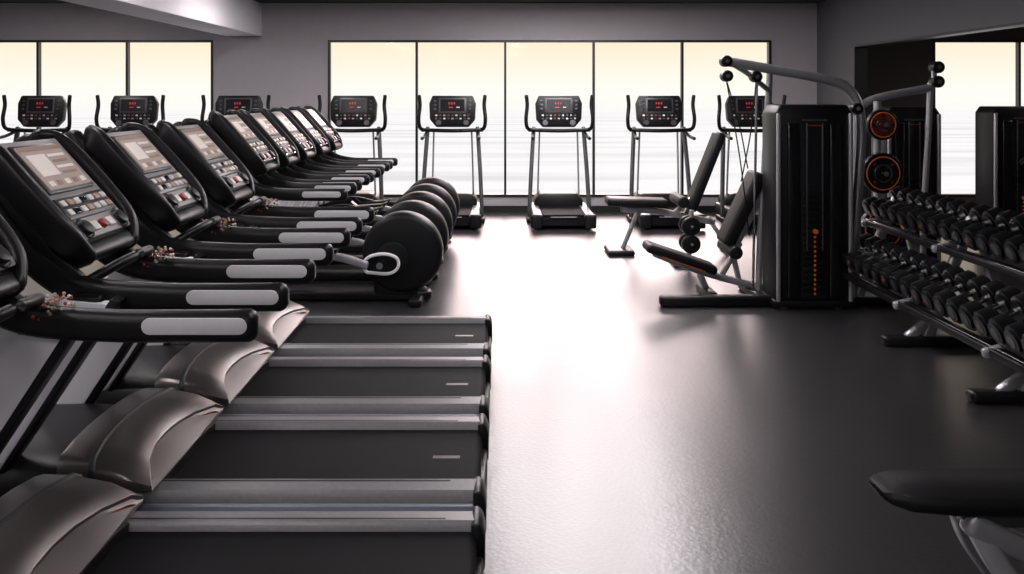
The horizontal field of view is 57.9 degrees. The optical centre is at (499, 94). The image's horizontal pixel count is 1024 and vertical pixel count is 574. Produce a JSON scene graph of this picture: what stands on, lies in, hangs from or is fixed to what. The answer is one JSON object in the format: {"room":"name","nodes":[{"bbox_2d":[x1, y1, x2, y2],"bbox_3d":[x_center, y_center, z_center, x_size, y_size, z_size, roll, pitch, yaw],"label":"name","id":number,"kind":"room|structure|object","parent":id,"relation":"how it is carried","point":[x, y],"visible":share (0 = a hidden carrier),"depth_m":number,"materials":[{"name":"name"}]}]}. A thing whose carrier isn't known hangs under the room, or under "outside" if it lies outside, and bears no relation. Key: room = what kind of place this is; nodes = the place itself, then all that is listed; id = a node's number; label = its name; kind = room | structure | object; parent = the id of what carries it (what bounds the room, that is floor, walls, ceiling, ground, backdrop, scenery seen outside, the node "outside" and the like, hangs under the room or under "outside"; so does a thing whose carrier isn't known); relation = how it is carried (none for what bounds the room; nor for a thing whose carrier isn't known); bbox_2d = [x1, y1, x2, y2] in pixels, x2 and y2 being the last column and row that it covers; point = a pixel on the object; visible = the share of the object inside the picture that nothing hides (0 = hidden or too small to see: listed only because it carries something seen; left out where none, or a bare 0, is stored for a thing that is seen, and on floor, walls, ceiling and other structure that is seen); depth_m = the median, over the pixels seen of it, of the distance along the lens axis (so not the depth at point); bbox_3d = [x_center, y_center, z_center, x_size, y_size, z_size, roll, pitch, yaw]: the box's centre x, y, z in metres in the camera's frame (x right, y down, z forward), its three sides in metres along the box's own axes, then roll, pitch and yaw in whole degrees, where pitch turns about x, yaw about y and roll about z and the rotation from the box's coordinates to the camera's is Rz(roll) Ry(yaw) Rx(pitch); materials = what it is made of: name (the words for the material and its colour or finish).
{"room":"gym","nodes":[
{"label":"gym","id":0,"kind":"room"},
{"bbox_2d":[213,40,327,182],"bbox_3d":[-3.047,0.310,12.400,1.525,2.080,0.200,0,0,0],"label":"wall","id":1,"kind":"structure","parent":0,"point":[294,73],"depth_m":12.30,"materials":[{"name":"grey paint"}]},
{"bbox_2d":[0,3,816,39],"bbox_3d":[-1.695,-0.975,12.400,11.810,0.490,0.200,0,0,0],"label":"wall","id":2,"kind":"structure","parent":0,"point":[18,21],"depth_m":12.30,"materials":[{"name":"grey paint"}]},
{"bbox_2d":[0,40,212,42],"bbox_3d":[-5.580,-0.715,12.330,3.540,0.030,0.080,0,0,0],"label":"window frame","id":3,"kind":"object","parent":2,"relation":"attached to","point":[1,41],"visible":1,"depth_m":12.29,"materials":[{"name":"black metal"}]},
{"bbox_2d":[328,40,770,42],"bbox_3d":[0.657,-0.715,12.330,5.885,0.030,0.080,0,0,0],"label":"window frame","id":4,"kind":"object","parent":2,"relation":"attached to","point":[331,41],"visible":1,"depth_m":12.29,"materials":[{"name":"black metal"}]},
{"bbox_2d":[0,0,825,2],"bbox_3d":[0.700,-1.270,4.650,17.000,0.100,15.700,0,0,0],"label":"ceiling","id":5,"kind":"structure","parent":0,"point":[1,1],"depth_m":12.08,"materials":[{"name":"paint"}]},
{"bbox_2d":[60,0,261,35],"bbox_3d":[-3.400,-1.000,4.650,0.480,0.440,15.300,0,0,0],"label":"ceiling beam","id":6,"kind":"structure","parent":5,"relation":"attached to","point":[220,17],"depth_m":9.96,"materials":[{"name":"white paint"}]},
{"bbox_2d":[20,212,1023,573],"bbox_3d":[0.700,1.600,4.650,17.000,0.100,15.700,0,0,0],"label":"floor","id":7,"kind":"structure","parent":0,"point":[629,433],"depth_m":4.48,"materials":[{"name":"rubber"}]},
{"bbox_2d":[0,95,71,141],"bbox_3d":[-5.700,0.774,11.240,0.866,1.553,1.320,0,0,0],"label":"treadmill","id":8,"kind":"object","parent":7,"relation":"on","point":[33,111],"visible":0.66,"depth_m":11.47,"materials":[{"name":"black plastic"}]},
{"bbox_2d":[94,95,164,132],"bbox_3d":[-4.550,0.774,11.240,0.866,1.553,1.320,0,0,0],"label":"treadmill","id":9,"kind":"object","parent":7,"relation":"on","point":[143,110],"visible":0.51,"depth_m":11.48,"materials":[{"name":"black plastic"}]},
{"bbox_2d":[200,95,270,210],"bbox_3d":[-3.250,0.774,11.240,0.866,1.553,1.320,0,0,0],"label":"treadmill","id":10,"kind":"object","parent":7,"relation":"on","point":[223,103],"visible":0.2,"depth_m":11.49,"materials":[{"name":"black plastic"}]},
{"bbox_2d":[0,214,485,573],"bbox_3d":[-1.148,0.842,2.600,2.204,1.417,0.808,0,0,0],"label":"treadmill","id":11,"kind":"object","parent":7,"relation":"on","point":[73,523],"visible":1,"depth_m":2.80,"materials":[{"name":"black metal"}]},
{"bbox_2d":[0,271,19,299],"bbox_3d":[-1.470,0.564,2.600,0.067,0.068,0.400,0,0,0],"label":"tray","id":12,"kind":"object","parent":11,"relation":"on","point":[9,280],"depth_m":2.74,"materials":[{"name":"black plastic"}]},
{"bbox_2d":[0,474,142,573],"bbox_3d":[-1.327,1.256,2.600,0.345,0.125,0.804,0,0,0],"label":"hood","id":13,"kind":"object","parent":11,"relation":"attached to","point":[50,523],"depth_m":2.71,"materials":[{"name":"grey plastic"}]},
{"bbox_2d":[79,522,128,573],"bbox_3d":[-1.700,1.360,2.600,1.100,0.260,0.740,0,0,0],"label":"hood","id":14,"kind":"object","parent":11,"relation":"attached to","point":[99,542],"depth_m":2.71,"materials":[{"name":"black plastic"}]},
{"bbox_2d":[0,129,488,522],"bbox_3d":[-1.148,0.842,3.470,2.204,1.417,0.808,0,0,0],"label":"treadmill","id":15,"kind":"object","parent":7,"relation":"on","point":[173,448],"visible":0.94,"depth_m":3.34,"materials":[{"name":"black plastic"}]},
{"bbox_2d":[90,220,101,230],"bbox_3d":[-1.489,0.480,3.405,0.033,0.035,0.050,0,0,0],"label":"switch","id":16,"kind":"object","parent":15,"relation":"attached to","point":[97,226],"depth_m":3.40,"materials":[{"name":"white plastic"}]},
{"bbox_2d":[0,403,214,496],"bbox_3d":[-1.700,1.360,3.470,1.100,0.260,0.740,0,0,0],"label":"hood","id":17,"kind":"object","parent":15,"relation":"attached to","point":[165,439],"depth_m":3.32,"materials":[{"name":"black plastic"}]},
{"bbox_2d":[104,215,116,225],"bbox_3d":[-1.489,0.480,3.535,0.033,0.035,0.050,0,0,0],"label":"switch","id":18,"kind":"object","parent":15,"relation":"attached to","point":[112,221],"depth_m":3.54,"materials":[{"name":"white plastic"}]},
{"bbox_2d":[89,229,134,260],"bbox_3d":[-1.470,0.564,3.470,0.067,0.068,0.400,0,0,0],"label":"tray","id":19,"kind":"object","parent":15,"relation":"on","point":[104,244],"depth_m":3.46,"materials":[{"name":"black plastic"}]},
{"bbox_2d":[57,388,223,491],"bbox_3d":[-1.327,1.256,3.470,0.345,0.125,0.804,0,0,0],"label":"hood","id":20,"kind":"object","parent":15,"relation":"attached to","point":[142,440],"depth_m":3.35,"materials":[{"name":"grey plastic"}]},
{"bbox_2d":[64,122,490,427],"bbox_3d":[-1.148,0.842,4.340,2.204,1.417,0.808,0,0,0],"label":"treadmill","id":21,"kind":"object","parent":7,"relation":"on","point":[164,196],"visible":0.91,"depth_m":4.19,"materials":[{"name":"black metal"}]},
{"bbox_2d":[174,195,182,202],"bbox_3d":[-1.489,0.480,4.275,0.033,0.035,0.050,0,0,0],"label":"switch","id":22,"kind":"object","parent":21,"relation":"attached to","point":[179,198],"depth_m":4.28,"materials":[{"name":"white plastic"}]},
{"bbox_2d":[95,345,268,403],"bbox_3d":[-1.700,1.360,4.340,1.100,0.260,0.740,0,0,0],"label":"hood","id":23,"kind":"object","parent":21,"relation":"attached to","point":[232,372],"depth_m":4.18,"materials":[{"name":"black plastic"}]},
{"bbox_2d":[183,192,191,199],"bbox_3d":[-1.489,0.480,4.405,0.033,0.035,0.050,0,0,0],"label":"switch","id":24,"kind":"object","parent":21,"relation":"attached to","point":[189,197],"depth_m":4.40,"materials":[{"name":"white plastic"}]},
{"bbox_2d":[176,204,204,225],"bbox_3d":[-1.470,0.564,4.340,0.067,0.068,0.400,0,0,0],"label":"tray","id":25,"kind":"object","parent":21,"relation":"on","point":[185,213],"depth_m":4.33,"materials":[{"name":"black plastic"}]},
{"bbox_2d":[154,340,273,403],"bbox_3d":[-1.327,1.256,4.340,0.345,0.125,0.804,0,0,0],"label":"hood","id":26,"kind":"object","parent":21,"relation":"attached to","point":[218,372],"depth_m":4.20,"materials":[{"name":"grey plastic"}]},
{"bbox_2d":[144,118,491,361],"bbox_3d":[-1.148,0.842,5.210,2.204,1.417,0.808,0,0,0],"label":"treadmill","id":27,"kind":"object","parent":7,"relation":"on","point":[226,182],"visible":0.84,"depth_m":5.09,"materials":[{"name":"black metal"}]},
{"bbox_2d":[171,319,305,345],"bbox_3d":[-1.700,1.360,5.210,1.100,0.260,0.740,0,0,0],"label":"hood","id":28,"kind":"object","parent":27,"relation":"attached to","point":[282,332],"depth_m":5.07,"materials":[{"name":"black plastic"}]},
{"bbox_2d":[232,186,252,202],"bbox_3d":[-1.470,0.564,5.210,0.067,0.068,0.400,0,0,0],"label":"tray","id":29,"kind":"object","parent":27,"relation":"on","point":[239,193],"depth_m":5.22,"materials":[{"name":"black plastic"}]},
{"bbox_2d":[255,300,308,347],"bbox_3d":[-1.327,1.256,5.210,0.345,0.125,0.804,0,0,0],"label":"hood","id":30,"kind":"object","parent":27,"relation":"attached to","point":[277,328],"depth_m":5.15,"materials":[{"name":"grey plastic"}]},
{"bbox_2d":[203,110,443,306],"bbox_3d":[-1.435,0.832,7.000,2.010,1.437,0.586,0,0,0],"label":"elliptical trainer","id":31,"kind":"object","parent":7,"relation":"on","point":[402,251],"visible":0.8,"depth_m":6.90,"materials":[{"name":"black plastic"}]},
{"bbox_2d":[265,161,277,172],"bbox_3d":[-1.750,0.544,7.000,0.067,0.068,0.400,0,0,0],"label":"tray","id":32,"kind":"object","parent":31,"relation":"on","point":[270,166],"depth_m":7.00,"materials":[{"name":"black plastic"}]},
{"bbox_2d":[230,108,448,286],"bbox_3d":[-1.435,0.832,7.720,2.010,1.437,0.586,0,0,0],"label":"elliptical trainer","id":33,"kind":"object","parent":7,"relation":"on","point":[287,151],"visible":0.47,"depth_m":7.65,"materials":[{"name":"black plastic"}]},
{"bbox_2d":[288,155,298,164],"bbox_3d":[-1.750,0.544,7.720,0.067,0.068,0.400,0,0,0],"label":"tray","id":34,"kind":"object","parent":33,"relation":"on","point":[292,159],"depth_m":7.75,"materials":[{"name":"black plastic"}]},
{"bbox_2d":[317,95,386,204],"bbox_3d":[-1.820,0.774,11.240,0.866,1.553,1.320,0,0,0],"label":"treadmill","id":35,"kind":"object","parent":7,"relation":"on","point":[345,111],"visible":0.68,"depth_m":11.48,"materials":[{"name":"black plastic"}]},
{"bbox_2d":[329,190,378,204],"bbox_3d":[-1.820,1.355,11.690,0.600,0.270,0.420,0,0,0],"label":"hood","id":36,"kind":"object","parent":35,"relation":"attached to","point":[370,194],"depth_m":11.50,"materials":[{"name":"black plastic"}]},
{"bbox_2d":[255,107,452,264],"bbox_3d":[-1.435,0.832,8.440,2.010,1.437,0.586,0,0,0],"label":"elliptical trainer","id":37,"kind":"object","parent":7,"relation":"on","point":[306,148],"visible":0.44,"depth_m":8.37,"materials":[{"name":"black plastic"}]},
{"bbox_2d":[306,150,314,158],"bbox_3d":[-1.750,0.544,8.440,0.067,0.068,0.400,0,0,0],"label":"tray","id":38,"kind":"object","parent":37,"relation":"on","point":[310,154],"depth_m":8.45,"materials":[{"name":"black plastic"}]},
{"bbox_2d":[280,106,456,250],"bbox_3d":[-1.435,0.832,9.160,2.010,1.437,0.586,0,0,0],"label":"elliptical trainer","id":39,"kind":"object","parent":7,"relation":"on","point":[322,144],"visible":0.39,"depth_m":9.10,"materials":[{"name":"black plastic"}]},
{"bbox_2d":[322,146,329,153],"bbox_3d":[-1.750,0.544,9.160,0.067,0.068,0.400,0,0,0],"label":"tray","id":40,"kind":"object","parent":39,"relation":"on","point":[325,149],"depth_m":9.18,"materials":[{"name":"black plastic"}]},
{"bbox_2d":[297,105,459,239],"bbox_3d":[-1.435,0.832,9.880,2.010,1.437,0.586,0,0,0],"label":"elliptical trainer","id":41,"kind":"object","parent":7,"relation":"on","point":[335,141],"visible":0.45,"depth_m":9.86,"materials":[{"name":"black plastic"}]},
{"bbox_2d":[335,142,341,148],"bbox_3d":[-1.750,0.544,9.880,0.067,0.068,0.400,0,0,0],"label":"tray","id":42,"kind":"object","parent":41,"relation":"on","point":[338,145],"depth_m":9.92,"materials":[{"name":"black plastic"}]},
{"bbox_2d":[417,95,486,229],"bbox_3d":[-0.590,0.774,11.240,0.866,1.553,1.320,0,0,0],"label":"treadmill","id":43,"kind":"object","parent":7,"relation":"on","point":[445,111],"visible":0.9,"depth_m":11.47,"materials":[{"name":"black plastic"}]},
{"bbox_2d":[456,190,476,205],"bbox_3d":[-0.590,1.355,11.690,0.600,0.270,0.420,0,0,0],"label":"hood","id":44,"kind":"object","parent":43,"relation":"attached to","point":[466,197],"depth_m":11.48,"materials":[{"name":"black plastic"}]},
{"bbox_2d":[325,197,718,205],"bbox_3d":[-1.695,1.450,12.400,11.810,0.200,0.200,0,0,0],"label":"panel","id":45,"kind":"object","parent":7,"relation":"on","point":[488,201],"visible":0.02,"depth_m":12.30,"materials":[{"name":"grey paint"}]},
{"bbox_2d":[384,194,719,196],"bbox_3d":[0.657,1.335,12.330,5.885,0.030,0.100,0,0,0],"label":"sill","id":46,"kind":"structure","parent":45,"relation":"on","point":[385,195],"depth_m":12.28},
{"bbox_2d":[328,42,330,123],"bbox_3d":[-2.270,0.310,12.330,0.030,2.020,0.080,0,0,0],"label":"mullion","id":47,"kind":"object","parent":46,"relation":"on","point":[329,43],"visible":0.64,"depth_m":12.29,"materials":[{"name":"black metal"}]},
{"bbox_2d":[415,42,417,181],"bbox_3d":[-1.108,0.310,12.330,0.030,2.020,0.080,0,0,0],"label":"mullion","id":48,"kind":"object","parent":46,"relation":"on","point":[416,43],"visible":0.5,"depth_m":12.29,"materials":[{"name":"black metal"}]},
{"bbox_2d":[504,42,505,193],"bbox_3d":[0.069,0.310,12.330,0.030,2.020,0.080,0,0,0],"label":"mullion","id":49,"kind":"object","parent":46,"relation":"on","point":[504,42],"visible":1,"depth_m":12.29,"materials":[{"name":"black metal"}]},
{"bbox_2d":[592,42,594,193],"bbox_3d":[1.246,0.310,12.330,0.030,2.020,0.080,0,0,0],"label":"mullion","id":50,"kind":"object","parent":46,"relation":"on","point":[593,43],"visible":0.71,"depth_m":12.29,"materials":[{"name":"black metal"}]},
{"bbox_2d":[680,42,683,193],"bbox_3d":[2.423,0.310,12.330,0.030,2.020,0.080,0,0,0],"label":"mullion","id":51,"kind":"object","parent":46,"relation":"on","point":[681,43],"visible":0.86,"depth_m":12.29,"materials":[{"name":"black metal"}]},
{"bbox_2d":[767,42,770,63],"bbox_3d":[3.585,0.310,12.330,0.030,2.020,0.080,0,0,0],"label":"mullion","id":52,"kind":"object","parent":46,"relation":"on","point":[768,43],"visible":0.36,"depth_m":12.29,"materials":[{"name":"black metal"}]},
{"bbox_2d":[484,206,714,211],"bbox_3d":[-1.700,1.510,12.292,11.710,0.080,0.016,0,0,0],"label":"baseboard","id":53,"kind":"structure","parent":45,"relation":"attached to","point":[486,208],"depth_m":12.28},
{"bbox_2d":[771,40,816,103],"bbox_3d":[3.905,0.310,12.400,0.610,2.080,0.200,0,0,0],"label":"panel","id":54,"kind":"object","parent":45,"relation":"on","point":[797,54],"visible":0.29,"depth_m":12.30,"materials":[{"name":"grey paint"}]},
{"bbox_3d":[-5.580,1.335,12.330,3.540,0.030,0.100,0,0,0],"label":"sill","id":55,"kind":"structure","parent":45,"relation":"on","visible":0},
{"bbox_2d":[36,42,40,128],"bbox_3d":[-6.140,0.310,12.330,0.030,2.020,0.080,0,0,0],"label":"mullion","id":56,"kind":"object","parent":55,"relation":"on","point":[38,44],"visible":0.36,"depth_m":12.29,"materials":[{"name":"black metal"}]},
{"bbox_2d":[126,42,129,95],"bbox_3d":[-4.955,0.310,12.330,0.030,2.020,0.080,0,0,0],"label":"mullion","id":57,"kind":"object","parent":55,"relation":"on","point":[127,43],"visible":0.36,"depth_m":12.29,"materials":[{"name":"black metal"}]},
{"bbox_2d":[211,42,212,110],"bbox_3d":[-3.825,0.310,12.330,0.030,2.020,0.080,0,0,0],"label":"mullion","id":58,"kind":"object","parent":55,"relation":"on","point":[211,42],"visible":0.36,"depth_m":12.29,"materials":[{"name":"black metal"}]},
{"bbox_2d":[524,95,596,229],"bbox_3d":[0.730,0.774,11.240,0.866,1.553,1.320,0,0,0],"label":"treadmill","id":59,"kind":"object","parent":7,"relation":"on","point":[549,207],"visible":1,"depth_m":11.46,"materials":[{"name":"black plastic"}]},
{"bbox_2d":[534,190,582,206],"bbox_3d":[0.730,1.355,11.690,0.600,0.270,0.420,0,0,0],"label":"hood","id":60,"kind":"object","parent":59,"relation":"attached to","point":[543,197],"depth_m":11.48,"materials":[{"name":"black plastic"}]},
{"bbox_2d":[604,131,725,255],"bbox_3d":[1.667,0.956,9.100,1.255,1.188,0.500,0,0,0],"label":"bench","id":61,"kind":"object","parent":7,"relation":"on","point":[628,204],"visible":0.87,"depth_m":8.99,"materials":[{"name":"leather"}]},
{"bbox_2d":[626,95,705,229],"bbox_3d":[1.980,0.774,11.240,0.866,1.553,1.320,0,0,0],"label":"treadmill","id":62,"kind":"object","parent":7,"relation":"on","point":[651,111],"visible":0.86,"depth_m":11.47,"materials":[{"name":"black plastic"}]},
{"bbox_2d":[634,190,677,205],"bbox_3d":[1.980,1.355,11.690,0.600,0.270,0.420,0,0,0],"label":"hood","id":63,"kind":"object","parent":62,"relation":"attached to","point":[665,194],"depth_m":11.50,"materials":[{"name":"black plastic"}]},
{"bbox_2d":[674,210,700,267],"bbox_3d":[1.720,1.299,8.450,0.300,0.501,0.300,0,0,0],"label":"plate stand","id":64,"kind":"object","parent":7,"relation":"on","point":[690,243],"visible":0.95,"depth_m":8.36,"materials":[{"name":"black metal"}]},
{"bbox_2d":[642,170,762,293],"bbox_3d":[1.598,1.069,7.180,0.962,0.961,0.500,0,0,0],"label":"bench","id":65,"kind":"object","parent":7,"relation":"on","point":[733,229],"visible":0.87,"depth_m":7.10,"materials":[{"name":"leather"}]},
{"bbox_2d":[715,95,786,225],"bbox_3d":[3.100,0.774,11.240,0.866,1.553,1.320,0,0,0],"label":"treadmill","id":66,"kind":"object","parent":7,"relation":"on","point":[743,104],"visible":0.52,"depth_m":11.47,"materials":[{"name":"black plastic"}]},
{"bbox_2d":[718,190,737,205],"bbox_3d":[3.100,1.355,11.690,0.600,0.270,0.420,0,0,0],"label":"hood","id":67,"kind":"object","parent":66,"relation":"attached to","point":[730,195],"depth_m":11.50,"materials":[{"name":"black plastic"}]},
{"bbox_2d":[659,55,865,308],"bbox_3d":[2.083,0.629,6.835,1.752,1.842,0.658,0,0,-21],"label":"cable machine","id":68,"kind":"object","parent":7,"relation":"on","point":[810,198],"visible":0.98,"depth_m":6.67,"materials":[{"name":"black plastic"}]},
{"bbox_2d":[853,61,944,288],"bbox_3d":[3.322,0.635,7.810,0.885,1.830,0.860,0,0,0],"label":"cable machine","id":69,"kind":"object","parent":7,"relation":"on","point":[905,140],"visible":0.62,"depth_m":7.68,"materials":[{"name":"black metal"}]},
{"bbox_2d":[867,39,932,197],"bbox_3d":[4.985,0.165,12.400,1.530,2.770,0.200,0,0,0],"label":"panel","id":70,"kind":"object","parent":7,"relation":"on","point":[890,67],"visible":0.14,"depth_m":12.30,"materials":[{"name":"brown paint"}]},
{"bbox_2d":[842,196,1023,403],"bbox_3d":[2.795,1.121,5.450,0.855,0.857,2.997,0,0,0],"label":"dumbbell rack","id":71,"kind":"object","parent":7,"relation":"on","point":[1010,390],"depth_m":5.64,"materials":[{"name":"black metal"}]},
{"bbox_2d":[842,185,1023,354],"bbox_3d":[2.740,0.960,5.445,0.577,0.597,2.982,0,0,0],"label":"dumbbells","id":72,"kind":"object","parent":71,"relation":"on","point":[1011,297],"visible":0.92,"depth_m":5.50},
{"bbox_2d":[847,213,1023,328],"bbox_3d":[2.740,0.960,5.375,0.553,0.495,2.414,0,0,0],"label":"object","id":73,"kind":"object","parent":71,"relation":"on","point":[978,326],"visible":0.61,"depth_m":5.38,"materials":[{"name":"orange metal"}]},
{"bbox_2d":[869,468,1023,573],"bbox_3d":[1.730,1.346,2.730,1.240,0.408,0.550,0,0,0],"label":"weight bench","id":74,"kind":"object","parent":7,"relation":"on","point":[983,506],"visible":1,"depth_m":2.66,"materials":[{"name":"leather"}]},
{"bbox_2d":[952,197,974,202],"bbox_3d":[7.375,1.450,12.400,3.250,0.200,0.200,0,0,0],"label":"panel","id":75,"kind":"object","parent":7,"relation":"on","point":[966,199],"visible":0.02,"depth_m":12.30,"materials":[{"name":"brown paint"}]},
{"bbox_2d":[941,194,974,196],"bbox_3d":[7.375,1.335,12.330,3.250,0.030,0.100,0,0,0],"label":"sill","id":76,"kind":"structure","parent":75,"relation":"on","point":[943,195],"depth_m":12.28,"materials":[{"name":"black"}]},
{"bbox_2d":[933,42,934,106],"bbox_3d":[5.765,0.310,12.330,0.030,2.020,0.080,0,0,0],"label":"mullion","id":77,"kind":"object","parent":76,"relation":"on","point":[933,42],"visible":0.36,"depth_m":12.29,"materials":[{"name":"black metal"}]},
{"bbox_2d":[1015,42,1020,105],"bbox_3d":[6.900,0.310,12.330,0.030,2.020,0.080,0,0,0],"label":"mullion","id":78,"kind":"object","parent":76,"relation":"on","point":[1017,44],"visible":0.36,"depth_m":12.30,"materials":[{"name":"black metal"}]},
{"bbox_2d":[975,106,1023,256],"bbox_3d":[4.980,0.830,8.933,0.590,1.440,0.514,0,0,0],"label":"tower","id":79,"kind":"object","parent":7,"relation":"on","point":[999,130],"visible":0.56,"depth_m":8.83,"materials":[{"name":"black plastic"}]},
{"bbox_2d":[817,0,854,105],"bbox_3d":[4.270,0.165,11.640,0.120,2.770,1.320,0,0,0],"label":"wall","id":80,"kind":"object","parent":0,"point":[835,18],"visible":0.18,"depth_m":11.62,"materials":[{"name":"paint"}]},
{"bbox_2d":[854,47,866,216],"bbox_3d":[4.270,0.480,10.968,0.150,2.110,0.024,0,0,0],"label":"door frame","id":81,"kind":"structure","parent":80,"relation":"attached to","point":[860,53],"depth_m":10.96,"materials":[{"name":"black metal"}]},
{"bbox_2d":[854,21,1023,46],"bbox_3d":[4.270,-0.578,7.590,0.150,0.024,6.780,0,0,0],"label":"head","id":82,"kind":"object","parent":81,"relation":"attached to","point":[1016,24],"visible":1,"depth_m":8.72},
{"bbox_2d":[855,0,1023,44],"bbox_3d":[4.270,-0.905,7.590,0.120,0.630,6.780,0,0,0],"label":"header","id":83,"kind":"object","parent":80,"relation":"attached to","point":[875,20],"visible":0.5,"depth_m":9.16,"materials":[{"name":"paint"}]},
{"bbox_2d":[933,27,1023,39],"bbox_3d":[7.375,-0.975,12.400,3.250,0.490,0.200,0,0,0],"label":"panel","id":84,"kind":"object","parent":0,"point":[1013,33],"visible":0.2,"depth_m":12.30,"materials":[{"name":"brown paint"}]},
{"bbox_2d":[933,40,1023,42],"bbox_3d":[7.375,-0.715,12.330,3.250,0.030,0.080,0,0,0],"label":"window frame","id":85,"kind":"object","parent":84,"relation":"attached to","point":[935,41],"visible":1,"depth_m":12.29,"materials":[{"name":"black metal"}]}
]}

